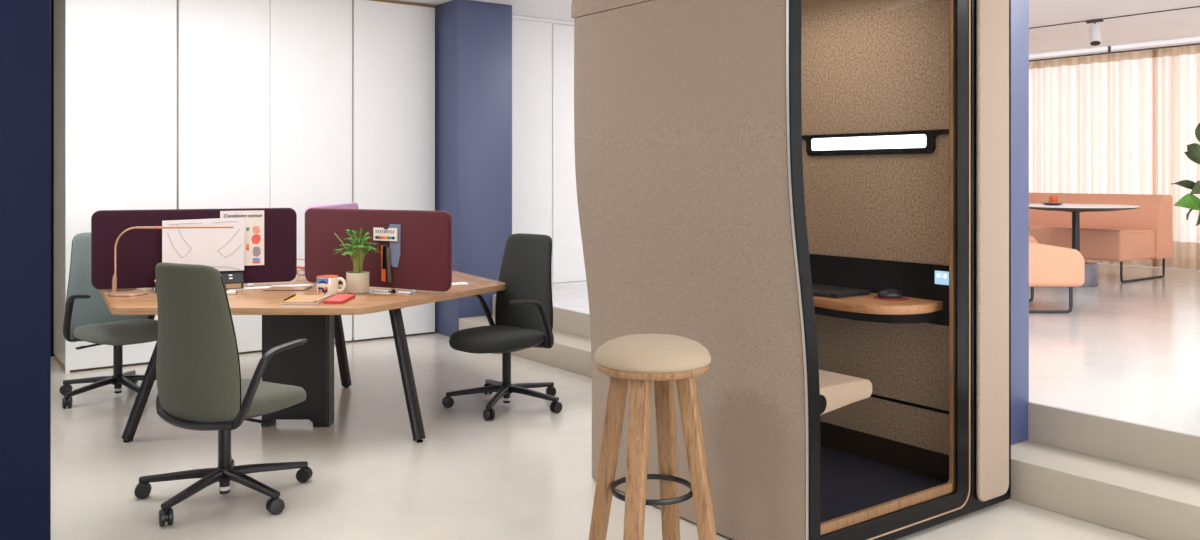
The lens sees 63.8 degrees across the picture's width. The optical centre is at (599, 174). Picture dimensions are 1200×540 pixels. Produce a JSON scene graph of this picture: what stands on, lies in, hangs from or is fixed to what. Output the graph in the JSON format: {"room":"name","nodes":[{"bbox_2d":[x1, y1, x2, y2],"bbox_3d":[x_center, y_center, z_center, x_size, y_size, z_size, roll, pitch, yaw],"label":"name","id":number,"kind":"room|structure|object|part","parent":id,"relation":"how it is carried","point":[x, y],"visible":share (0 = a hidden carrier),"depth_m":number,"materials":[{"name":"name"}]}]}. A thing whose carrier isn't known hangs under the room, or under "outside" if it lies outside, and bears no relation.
{"room":"open-plan office","nodes":[
{"label":"open-plan office","id":0,"kind":"room"},
{"bbox_2d":[0,0,50,539],"bbox_3d":[-2.172,-0.052,3.045,0.694,2.945,0.620,0,0,-36],"label":"wall","id":1,"kind":"structure","parent":0,"point":[25,25],"depth_m":2.96,"materials":[{"name":"blue paint"}]},
{"bbox_2d":[51,0,53,356],"bbox_3d":[-5.091,-0.052,7.036,8.500,2.945,0.130,0,0,-36],"label":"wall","id":2,"kind":"structure","parent":0,"point":[52,1],"depth_m":7.55,"materials":[{"name":"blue paint"}]},
{"bbox_2d":[434,0,511,336],"bbox_3d":[-1.157,-0.052,8.697,0.550,2.945,0.500,0,0,-36],"label":"column","id":3,"kind":"structure","parent":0,"point":[473,39],"depth_m":8.48,"materials":[{"name":"blue paint"}]},
{"bbox_2d":[512,19,574,282],"bbox_3d":[1.962,-0.233,11.284,7.900,2.585,0.110,0,0,-36],"label":"wall","id":4,"kind":"structure","parent":0,"point":[532,41],"depth_m":9.30,"materials":[{"name":"white paint"}]},
{"bbox_2d":[512,15,573,25],"bbox_3d":[2.072,-1.504,11.286,7.720,0.038,0.017,0,0,-36],"label":"trim","id":5,"kind":"structure","parent":4,"relation":"attached to","point":[519,17],"depth_m":9.35,"materials":[{"name":"white paint"}]},
{"bbox_2d":[553,24,585,282],"bbox_3d":[0.828,-0.211,10.378,3.200,2.538,0.011,0,0,-36],"label":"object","id":6,"kind":"structure","parent":4,"relation":"attached to","point":[568,257],"depth_m":9.52,"materials":[{"name":"white paint"}]},
{"bbox_2d":[51,332,1148,539],"bbox_3d":[-1.773,1.480,2.420,8.400,0.120,12.400,0,0,-36],"label":"floor","id":7,"kind":"structure","parent":0,"point":[525,472],"depth_m":4.68,"materials":[{"name":"concrete"}]},
{"bbox_2d":[59,232,157,407],"bbox_3d":[-3.081,0.897,6.179,0.721,1.046,0.749,0,0,40],"label":"chair","id":8,"kind":"object","parent":7,"relation":"on","point":[87,317],"visible":0.68,"depth_m":6.15,"materials":[{"name":"grey fabric"}]},
{"bbox_3d":[-3.256,0.898,5.986,0.098,0.337,0.394,0,0,-39],"label":"armrest","id":9,"kind":"part","parent":8,"relation":"part of","materials":[{"name":"grey plastic"}]},
{"bbox_3d":[-3.188,1.070,6.064,0.055,0.024,0.220,0,0,31],"label":"lever","id":10,"kind":"part","parent":8,"relation":"part of","materials":[{"name":"grey plastic"}]},
{"bbox_3d":[-3.241,0.711,6.318,0.130,0.674,0.522,0,0,40],"label":"backrest","id":11,"kind":"part","parent":8,"relation":"part of","materials":[{"name":"grey fabric"}]},
{"bbox_2d":[73,319,157,344],"bbox_3d":[-3.042,0.998,6.152,0.544,0.096,0.524,0,0,40],"label":"seat cushion","id":12,"kind":"object","parent":8,"relation":"on","point":[97,331],"depth_m":6.01,"materials":[{"name":"grey fabric"}]},
{"bbox_2d":[54,0,176,372],"bbox_3d":[-3.723,-0.051,7.397,0.752,2.943,0.686,0,0,-36],"label":"wall panel","id":13,"kind":"object","parent":7,"relation":"on","point":[115,61],"visible":0.64,"depth_m":7.11,"materials":[{"name":"white paint"}]},
{"bbox_2d":[177,0,269,353],"bbox_3d":[-3.138,-0.051,7.828,0.694,2.943,0.682,0,0,-36],"label":"wall panel","id":14,"kind":"object","parent":7,"relation":"on","point":[223,46],"visible":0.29,"depth_m":7.55,"materials":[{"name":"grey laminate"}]},
{"bbox_2d":[134,262,312,525],"bbox_3d":[-1.643,0.897,4.229,0.734,1.046,0.746,0,0,29],"label":"chair","id":15,"kind":"object","parent":7,"relation":"on","point":[201,387],"visible":1,"depth_m":4.05,"materials":[{"name":"green fabric"}]},
{"bbox_3d":[-1.877,0.898,4.394,0.098,0.337,0.394,0,0,18],"label":"armrest","id":16,"kind":"part","parent":15,"relation":"part of","materials":[{"name":"grey plastic"}]},
{"bbox_3d":[-1.714,1.056,4.144,0.475,0.074,0.183,0,0,29],"label":"frame","id":17,"kind":"part","parent":15,"relation":"part of","materials":[{"name":"grey plastic"}]},
{"bbox_3d":[-1.744,0.711,4.089,0.522,0.674,0.130,0,0,29],"label":"backrest","id":18,"kind":"part","parent":15,"relation":"part of","materials":[{"name":"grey fabric"}]},
{"bbox_3d":[-1.505,1.070,4.189,0.220,0.024,0.055,0,0,20],"label":"lever","id":19,"kind":"part","parent":15,"relation":"part of","materials":[{"name":"grey plastic"}]},
{"bbox_3d":[-1.415,0.898,4.138,0.098,0.337,0.394,0,0,40],"label":"armrest","id":20,"kind":"part","parent":15,"relation":"part of","materials":[{"name":"grey plastic"}]},
{"bbox_2d":[241,378,306,416],"bbox_3d":[-1.619,0.998,4.316,0.524,0.096,0.544,0,0,29],"label":"seat cushion","id":21,"kind":"object","parent":15,"relation":"on","point":[269,397],"depth_m":4.21,"materials":[{"name":"green fabric"}]},
{"bbox_2d":[100,268,505,442],"bbox_3d":[-1.860,1.048,6.050,2.535,0.744,2.228,0,0,0],"label":"desk","id":22,"kind":"object","parent":7,"relation":"on","point":[309,366],"visible":0.73,"depth_m":5.43,"materials":[{"name":"brown wood"}]},
{"bbox_2d":[103,288,135,290],"bbox_3d":[-2.865,0.674,5.735,0.200,0.012,0.200,0,0,-36],"label":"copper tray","id":23,"kind":"object","parent":22,"relation":"on","point":[129,288],"visible":0.25,"depth_m":5.65,"materials":[{"name":"metal"}]},
{"bbox_3d":[-2.410,1.063,5.178,0.291,0.709,0.066,0,0,-21],"label":"leg","id":24,"kind":"part","parent":22,"relation":"part of","materials":[{"name":"black metal"}]},
{"bbox_2d":[108,226,233,295],"bbox_3d":[-2.449,0.486,5.490,0.680,0.388,0.208,0,0,0],"label":"desk lamp","id":25,"kind":"object","parent":22,"relation":"on","point":[114,292],"visible":1,"depth_m":5.49,"materials":[{"name":"orange metal"}]},
{"bbox_3d":[-2.709,0.482,5.492,0.140,0.376,0.016,0,0,-2],"label":"stem","id":26,"kind":"part","parent":25,"relation":"part of","materials":[{"name":"orange metal"}]},
{"bbox_3d":[-2.375,0.300,5.522,0.533,0.013,0.016,0,0,-6],"label":"arm","id":27,"kind":"part","parent":25,"relation":"part of","materials":[{"name":"orange metal"}]},
{"bbox_2d":[91,208,296,290],"bbox_3d":[-2.410,0.442,5.781,1.136,0.476,0.037,0,0,-24],"label":"screen","id":28,"kind":"object","parent":22,"relation":"on","point":[138,251],"visible":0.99,"depth_m":5.66,"materials":[{"name":"fabric"}]},
{"bbox_2d":[220,210,263,265],"bbox_3d":[-2.175,0.385,5.864,0.252,0.335,0.004,0,0,-24],"label":"card","id":29,"kind":"object","parent":28,"relation":"attached to","point":[253,220],"visible":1,"depth_m":5.89,"materials":[{"name":"white paper"}]},
{"bbox_2d":[154,270,243,292],"bbox_3d":[-2.371,0.630,5.707,0.485,0.100,0.122,0,0,-24],"label":"stand","id":30,"kind":"object","parent":22,"relation":"on","point":[232,279],"visible":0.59,"depth_m":5.75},
{"bbox_2d":[162,217,243,270],"bbox_3d":[-2.363,0.416,5.749,0.452,0.321,0.011,0,0,-24],"label":"sketch sheet","id":31,"kind":"object","parent":30,"relation":"on","point":[222,249],"visible":0.83,"depth_m":5.76,"materials":[{"name":"white paper"}]},
{"bbox_2d":[227,290,237,294],"bbox_3d":[-2.095,0.670,5.492,0.058,0.020,0.036,0,0,-23],"label":"plug","id":32,"kind":"object","parent":22,"relation":"on","point":[234,291],"visible":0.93,"depth_m":5.47,"materials":[{"name":"white plastic"}]},
{"bbox_2d":[228,286,272,289],"bbox_3d":[-2.100,0.679,5.800,0.260,0.002,0.100,0,0,-24],"label":"paper sheet","id":33,"kind":"object","parent":22,"relation":"on","point":[258,287],"visible":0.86,"depth_m":5.81,"materials":[{"name":"white paper"}]},
{"bbox_3d":[-1.865,0.677,5.763,0.240,0.001,0.173,0,0,0],"label":"flap lid","id":34,"kind":"part","parent":22,"relation":"part of","materials":[{"name":"brown wood"}]},
{"bbox_2d":[272,284,313,285],"bbox_3d":[-1.885,0.679,5.920,0.240,0.002,0.100,0,0,-24],"label":"paper sheet","id":35,"kind":"object","parent":22,"relation":"on","point":[295,284],"visible":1,"depth_m":5.92,"materials":[{"name":"white paper"}]},
{"bbox_2d":[296,259,304,277],"bbox_3d":[-1.942,0.606,6.250,0.087,0.129,0.054,0,0,0],"label":"cable","id":36,"kind":"object","parent":22,"relation":"on","point":[302,268],"visible":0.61,"depth_m":6.23,"materials":[{"name":"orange plastic"}]},
{"bbox_2d":[280,295,331,304],"bbox_3d":[-1.585,0.673,5.205,0.200,0.013,0.296,0,0,-2],"label":"notebook","id":37,"kind":"object","parent":22,"relation":"on","point":[297,299],"visible":0.96,"depth_m":5.17,"materials":[{"name":"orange paper"}]},
{"bbox_2d":[317,275,345,295],"bbox_3d":[-1.528,0.625,5.441,0.151,0.109,0.122,0,0,38],"label":"mug","id":38,"kind":"object","parent":22,"relation":"on","point":[326,284],"visible":0.98,"depth_m":5.40,"materials":[{"name":"white ceramic"}]},
{"bbox_2d":[317,278,328,283],"bbox_3d":[-1.555,0.593,5.404,0.074,0.029,0.030,0,0,0],"label":"print","id":39,"kind":"object","parent":38,"relation":"on","point":[319,280],"depth_m":5.39},
{"bbox_3d":[-1.460,0.621,5.443,0.054,0.087,0.015,0,0,6],"label":"handle","id":40,"kind":"part","parent":38,"relation":"part of","materials":[{"name":"white ceramic"}]},
{"bbox_2d":[305,202,358,212],"bbox_3d":[-1.843,0.442,6.671,0.036,0.476,1.061,0,0,3],"label":"screen","id":41,"kind":"object","parent":22,"relation":"on","point":[354,205],"visible":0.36,"depth_m":6.76,"materials":[{"name":"fabric"}]},
{"bbox_2d":[323,294,354,303],"bbox_3d":[-1.409,0.671,5.209,0.106,0.018,0.272,0,0,0],"label":"wallet","id":42,"kind":"object","parent":22,"relation":"on","point":[339,298],"visible":1,"depth_m":5.16,"materials":[{"name":"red leather"}]},
{"bbox_3d":[-1.732,1.063,6.400,0.063,0.699,0.174,0,0,37],"label":"leg","id":43,"kind":"part","parent":22,"relation":"part of","materials":[{"name":"black metal"}]},
{"bbox_2d":[332,227,378,293],"bbox_3d":[-1.395,0.489,5.566,0.285,0.382,0.256,0,0,-40],"label":"potted palm","id":44,"kind":"object","parent":22,"relation":"on","point":[357,281],"visible":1,"depth_m":5.53,"materials":[{"name":"plant"}]},
{"bbox_2d":[346,271,369,293],"bbox_3d":[-1.395,0.620,5.555,0.131,0.120,0.131,0,0,31],"label":"pot","id":45,"kind":"object","parent":44,"relation":"on","point":[357,282],"depth_m":5.50,"materials":[{"name":"beige ceramic"}]},
{"bbox_2d":[305,208,451,292],"bbox_3d":[-1.335,0.442,5.699,1.098,0.476,0.057,0,0,28],"label":"screen","id":46,"kind":"object","parent":22,"relation":"on","point":[425,262],"depth_m":5.64,"materials":[{"name":"red fabric"}]},
{"bbox_2d":[373,224,396,240],"bbox_3d":[-1.255,0.336,5.627,0.177,0.095,0.011,0,0,27],"label":"card","id":47,"kind":"object","parent":46,"relation":"attached to","point":[381,234],"visible":1,"depth_m":5.63,"materials":[{"name":"white paper"}]},
{"bbox_2d":[376,230,393,233],"bbox_3d":[-1.257,0.331,5.630,0.138,0.018,0.001,0,0,28],"label":"print","id":48,"kind":"object","parent":47,"relation":"attached to","point":[377,231],"depth_m":5.63},
{"bbox_3d":[-1.247,0.517,5.626,0.078,0.218,0.010,0,0,28],"label":"fabric sample strips","id":49,"kind":"part","parent":46,"relation":"part of","materials":[{"name":"orange fabric"}]},
{"bbox_2d":[389,224,400,266],"bbox_3d":[-1.193,0.412,5.611,0.081,0.252,0.006,0,0,28],"label":"swatch","id":50,"kind":"object","parent":46,"relation":"hanging from","point":[395,246],"visible":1,"depth_m":5.61,"materials":[{"name":"blue fabric"}]},
{"bbox_2d":[372,289,390,292],"bbox_3d":[-1.267,0.674,5.596,0.138,0.012,0.012,0,0,26],"label":"pen","id":51,"kind":"object","parent":22,"relation":"on","point":[372,289],"visible":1,"depth_m":5.59,"materials":[{"name":"white plastic"}]},
{"bbox_2d":[398,291,413,293],"bbox_3d":[-1.110,0.674,5.516,0.103,0.012,0.012,0,0,24],"label":"pen","id":52,"kind":"object","parent":22,"relation":"on","point":[398,291],"visible":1,"depth_m":5.51,"materials":[{"name":"white plastic"}]},
{"bbox_3d":[-1.050,1.063,5.230,0.060,0.705,0.308,0,0,-42],"label":"leg","id":53,"kind":"part","parent":22,"relation":"part of","materials":[{"name":"black metal"}]},
{"bbox_2d":[452,282,467,284],"bbox_3d":[-0.905,0.679,6.030,0.150,0.002,0.120,0,0,-17],"label":"printed sheet","id":54,"kind":"object","parent":22,"relation":"on","point":[453,283],"visible":0.66,"depth_m":6.03,"materials":[{"name":"white paper"}]},
{"bbox_2d":[270,0,351,342],"bbox_3d":[-2.576,-0.051,8.239,0.694,2.943,0.682,0,0,-36],"label":"wall panel","id":55,"kind":"object","parent":7,"relation":"on","point":[311,40],"visible":0.45,"depth_m":7.95,"materials":[{"name":"white paint"}]},
{"bbox_2d":[351,0,434,341],"bbox_3d":[-1.985,-0.051,8.672,0.762,2.943,0.682,0,0,-36],"label":"wall panel","id":56,"kind":"object","parent":7,"relation":"on","point":[393,42],"visible":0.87,"depth_m":8.39,"materials":[{"name":"white paint"}]},
{"bbox_2d":[442,233,561,420],"bbox_3d":[-0.558,0.897,5.950,0.741,1.046,0.740,0,0,43],"label":"chair","id":57,"kind":"object","parent":7,"relation":"on","point":[524,309],"visible":0.99,"depth_m":5.94,"materials":[{"name":"grey fabric"}]},
{"bbox_3d":[-0.781,0.898,6.102,0.394,0.337,0.098,0,0,-36],"label":"armrest","id":58,"kind":"part","parent":57,"relation":"part of","materials":[{"name":"grey plastic"}]},
{"bbox_2d":[449,325,544,353],"bbox_3d":[-0.626,0.998,5.880,0.524,0.096,0.544,0,0,43],"label":"seat cushion","id":59,"kind":"object","parent":57,"relation":"on","point":[494,339],"depth_m":5.74,"materials":[{"name":"grey fabric"}]},
{"bbox_3d":[-0.449,0.711,6.070,0.522,0.674,0.130,0,0,43],"label":"backrest","id":60,"kind":"part","parent":57,"relation":"part of","materials":[{"name":"grey fabric"}]},
{"bbox_3d":[-0.493,1.056,6.023,0.475,0.074,0.183,0,0,43],"label":"frame","id":61,"kind":"part","parent":57,"relation":"part of","materials":[{"name":"grey plastic"}]},
{"bbox_3d":[-0.394,0.898,5.741,0.098,0.337,0.394,0,0,32],"label":"armrest","id":62,"kind":"part","parent":57,"relation":"part of","materials":[{"name":"grey plastic"}]},
{"bbox_2d":[589,334,716,539],"bbox_3d":[0.180,0.987,3.300,0.398,0.866,0.398,0,0,-22],"label":"bar stool","id":63,"kind":"object","parent":7,"relation":"on","point":[643,359],"visible":1,"depth_m":3.22,"materials":[{"name":"brown wood"}]},
{"bbox_3d":[0.024,1.044,3.363,0.161,0.753,0.062,0,0,22],"label":"leg","id":64,"kind":"part","parent":63,"relation":"part of","materials":[{"name":"brown wood"}]},
{"bbox_3d":[0.117,1.044,3.144,0.062,0.753,0.161,0,0,22],"label":"leg","id":65,"kind":"part","parent":63,"relation":"part of","materials":[{"name":"brown wood"}]},
{"bbox_2d":[594,334,710,372],"bbox_3d":[0.180,0.596,3.300,0.398,0.084,0.398,0,0,0],"label":"cushion","id":66,"kind":"object","parent":63,"relation":"on","point":[635,353],"depth_m":3.17,"materials":[{"name":"beige fabric"}]},
{"bbox_3d":[0.243,1.044,3.456,0.062,0.753,0.161,0,0,22],"label":"leg","id":67,"kind":"part","parent":63,"relation":"part of","materials":[{"name":"brown wood"}]},
{"bbox_3d":[0.336,1.044,3.237,0.161,0.753,0.062,0,0,22],"label":"leg","id":68,"kind":"part","parent":63,"relation":"part of","materials":[{"name":"brown wood"}]},
{"bbox_2d":[571,0,1010,539],"bbox_3d":[0.825,0.255,4.292,1.386,2.330,1.370,0,0,-36],"label":"booth","id":69,"kind":"object","parent":7,"relation":"on","point":[734,158],"visible":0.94,"depth_m":4.02,"materials":[{"name":"brown fabric"}]},
{"bbox_3d":[0.328,0.345,3.956,0.175,2.126,1.325,0,0,-36],"label":"panel","id":70,"kind":"part","parent":69,"relation":"part of","materials":[{"name":"brown fabric"}]},
{"bbox_3d":[0.694,0.252,3.387,0.105,2.293,0.009,0,0,-36],"label":"edge trim","id":71,"kind":"part","parent":69,"relation":"part of","materials":[{"name":"metal"}]},
{"bbox_2d":[812,284,870,297],"bbox_3d":[1.016,0.523,4.364,0.237,0.019,0.330,0,0,-36],"label":"laptop","id":72,"kind":"object","parent":69,"relation":"on","point":[818,289],"visible":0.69,"depth_m":4.27,"materials":[{"name":"grey plastic"}]},
{"bbox_3d":[0.569,0.848,4.123,0.380,0.112,1.170,0,0,-36],"label":"bench seat","id":73,"kind":"part","parent":69,"relation":"part of","materials":[{"name":"fabric"}]},
{"bbox_2d":[812,134,925,150],"bbox_3d":[1.215,-0.147,4.410,0.004,0.058,0.640,0,0,-36],"label":"diffuser","id":74,"kind":"object","parent":69,"relation":"attached to","point":[820,142],"depth_m":4.39,"materials":[{"name":"white plastic"}]},
{"bbox_2d":[813,293,942,314],"bbox_3d":[0.976,0.554,4.432,0.366,0.038,1.154,0,0,-36],"label":"shelf","id":75,"kind":"object","parent":69,"relation":"attached to","point":[917,303],"depth_m":4.06,"materials":[{"name":"brown wood"}]},
{"bbox_3d":[1.133,0.510,4.537,0.010,0.255,1.171,0,0,-36],"label":"power panel","id":76,"kind":"part","parent":69,"relation":"part of","materials":[{"name":"black plastic"}]},
{"bbox_3d":[1.217,1.295,4.603,0.196,0.220,1.189,0,0,-36],"label":"skirting","id":77,"kind":"part","parent":69,"relation":"part of","materials":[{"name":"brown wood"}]},
{"bbox_3d":[1.113,1.353,3.744,0.820,0.104,0.053,0,0,-36],"label":"door sill","id":78,"kind":"part","parent":69,"relation":"part of","materials":[{"name":"brown wood"}]},
{"bbox_3d":[1.074,0.235,3.691,1.045,2.130,0.017,0,0,-36],"label":"frame","id":79,"kind":"part","parent":69,"relation":"part of","materials":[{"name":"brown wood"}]},
{"bbox_2d":[873,296,908,300],"bbox_3d":[1.262,0.533,4.178,0.148,0.003,0.148,0,0,-36],"label":"mat","id":80,"kind":"object","parent":69,"relation":"on","point":[875,297],"visible":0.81,"depth_m":4.15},
{"bbox_2d":[877,289,902,297],"bbox_3d":[1.260,0.514,4.189,0.110,0.036,0.062,0,0,-1],"label":"computer mouse","id":81,"kind":"object","parent":80,"relation":"on","point":[887,293],"visible":1,"depth_m":4.17,"materials":[{"name":"grey plastic"}]},
{"bbox_3d":[1.213,0.252,3.767,1.381,2.293,0.022,0,0,-36],"label":"frame","id":82,"kind":"part","parent":69,"relation":"part of","materials":[{"name":"black metal"}]},
{"bbox_3d":[1.149,0.260,3.706,0.941,2.211,0.007,0,0,-36],"label":"door trim","id":83,"kind":"part","parent":69,"relation":"part of","materials":[{"name":"orange metal"}]},
{"bbox_3d":[1.656,0.248,4.065,0.224,2.227,0.022,0,0,-36],"label":"felt panel","id":84,"kind":"part","parent":69,"relation":"part of","materials":[{"name":"beige fabric"}]},
{"bbox_2d":[459,315,1199,539],"bbox_3d":[1.942,1.330,4.304,0.340,0.180,11.050,0,0,-36],"label":"step","id":85,"kind":"structure","parent":7,"relation":"on","point":[1150,504],"depth_m":3.99,"materials":[{"name":"concrete"}]},
{"bbox_2d":[1011,0,1028,444],"bbox_3d":[1.732,-0.142,4.616,0.320,2.765,0.498,0,0,-36],"label":"column","id":86,"kind":"structure","parent":85,"relation":"on","point":[1019,8],"depth_m":4.46,"materials":[{"name":"blue paint"}]},
{"bbox_2d":[394,0,1199,58],"bbox_3d":[1.780,-1.600,4.340,16.400,0.150,13.500,0,0,-36],"label":"ceiling","id":87,"kind":"structure","parent":0,"point":[1183,25],"depth_m":9.52,"materials":[{"name":"white paint"}]},
{"bbox_2d":[1029,43,1199,270],"bbox_3d":[8.223,-0.238,8.439,0.127,2.572,11.800,0,0,-36],"label":"sheer curtain","id":88,"kind":"object","parent":87,"relation":"hanging from","point":[1098,124],"visible":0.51,"depth_m":11.27,"materials":[{"name":"beige fabric"}]},
{"bbox_3d":[8.223,-1.445,8.439,0.040,0.018,11.800,0,0,-36],"label":"rail","id":89,"kind":"part","parent":88,"relation":"part of","materials":[{"name":"white metal"}]},
{"bbox_2d":[1029,6,1199,28],"bbox_3d":[5.951,-1.520,7.953,0.012,0.010,9.800,0,0,-36],"label":"track","id":90,"kind":"object","parent":87,"relation":"attached to","point":[1195,6],"visible":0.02,"depth_m":9.26,"materials":[{"name":"metal"}]},
{"bbox_2d":[1086,19,1102,45],"bbox_3d":[4.836,-1.390,9.439,0.155,0.250,0.155,0,0,-36],"label":"spotlight","id":91,"kind":"object","parent":90,"relation":"hanging from","point":[1094,29],"visible":1,"depth_m":9.40,"materials":[{"name":"white metal"}]},
{"bbox_2d":[493,295,1199,479],"bbox_3d":[2.078,1.152,4.404,0.003,0.175,11.050,0,0,-36],"label":"step","id":92,"kind":"structure","parent":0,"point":[1166,451],"depth_m":4.22,"materials":[{"name":"concrete"}]},
{"bbox_2d":[494,261,1199,480],"bbox_3d":[5.540,1.240,6.381,7.920,0.360,12.150,0,0,-36],"label":"floor","id":93,"kind":"structure","parent":0,"point":[1129,352],"depth_m":5.99,"materials":[{"name":"concrete"}]},
{"bbox_2d":[1029,236,1037,242],"bbox_3d":[3.530,0.692,9.360,1.120,0.744,0.820,0,0,0],"label":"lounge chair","id":94,"kind":"object","parent":93,"relation":"on","point":[1032,239],"visible":0.03,"depth_m":8.95,"materials":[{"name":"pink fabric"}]},
{"bbox_2d":[1029,242,1084,313],"bbox_3d":[3.140,0.692,7.740,1.120,0.744,0.820,0,0,0],"label":"lounge chair","id":95,"kind":"object","parent":93,"relation":"on","point":[1049,266],"visible":0.35,"depth_m":7.33,"materials":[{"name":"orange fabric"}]},
{"bbox_3d":[3.158,0.959,8.050,0.930,0.210,0.018,0,0,0],"label":"sled leg","id":96,"kind":"part","parent":95,"relation":"part of","materials":[{"name":"black metal"}]},
{"bbox_3d":[3.158,0.959,7.390,0.930,0.210,0.018,0,0,0],"label":"sled leg","id":97,"kind":"part","parent":95,"relation":"part of","materials":[{"name":"grey metal"}]},
{"bbox_3d":[3.270,0.692,7.740,0.860,0.325,0.820,0,0,0],"label":"seat","id":98,"kind":"part","parent":95,"relation":"part of","materials":[{"name":"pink fabric"}]},
{"bbox_2d":[1029,204,1139,286],"bbox_3d":[4.590,0.676,9.300,1.086,0.768,1.086,0,0,-36],"label":"round table","id":99,"kind":"object","parent":93,"relation":"on","point":[1091,269],"visible":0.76,"depth_m":9.12,"materials":[{"name":"grey stone"}]},
{"bbox_2d":[1041,202,1062,204],"bbox_3d":[4.420,0.281,9.420,0.207,0.021,0.207,0,0,-36],"label":"saucer","id":100,"kind":"object","parent":99,"relation":"on","point":[1045,203],"visible":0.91,"depth_m":9.36,"materials":[{"name":"white ceramic"}]},
{"bbox_3d":[4.420,0.282,9.420,0.206,0.020,0.206,0,0,-36],"label":"dish","id":101,"kind":"part","parent":100,"relation":"part of","materials":[{"name":"black ceramic"}]},
{"bbox_2d":[1049,196,1057,202],"bbox_3d":[4.430,0.241,9.420,0.084,0.088,0.084,0,0,-36],"label":"tea glass","id":102,"kind":"object","parent":100,"relation":"on","point":[1052,199],"visible":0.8,"depth_m":9.39,"materials":[{"name":"orange glass"}]},
{"bbox_3d":[4.590,0.597,9.300,0.300,0.499,0.300,0,0,-36],"label":"post","id":103,"kind":"part","parent":99,"relation":"part of","materials":[{"name":"grey plastic"}]},
{"bbox_2d":[1029,193,1172,282],"bbox_3d":[4.652,0.635,10.844,1.080,0.860,2.900,0,0,-36],"label":"sofa","id":104,"kind":"object","parent":93,"relation":"on","point":[1146,231],"visible":0.5,"depth_m":9.92,"materials":[{"name":"pink fabric"}]},
{"bbox_3d":[4.508,0.690,10.751,0.738,0.310,2.880,0,0,-36],"label":"seat","id":105,"kind":"part","parent":104,"relation":"part of","materials":[{"name":"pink fabric"}]},
{"bbox_3d":[5.481,0.954,9.728,0.927,0.220,0.018,0,0,-36],"label":"sled leg","id":106,"kind":"part","parent":104,"relation":"part of","materials":[{"name":"black metal"}]},
{"bbox_2d":[1171,123,1199,225],"bbox_3d":[4.763,0.310,7.539,0.784,1.500,0.432,0,0,0],"label":"fig","id":107,"kind":"object","parent":93,"relation":"on","point":[1190,201],"visible":1,"depth_m":7.44,"materials":[{"name":"plant"}]},
{"bbox_2d":[1029,41,1199,59],"bbox_3d":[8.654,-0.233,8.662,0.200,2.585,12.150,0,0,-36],"label":"rail","id":108,"kind":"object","parent":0,"point":[1196,41],"depth_m":11.73,"materials":[{"name":"metal"}]}
]}

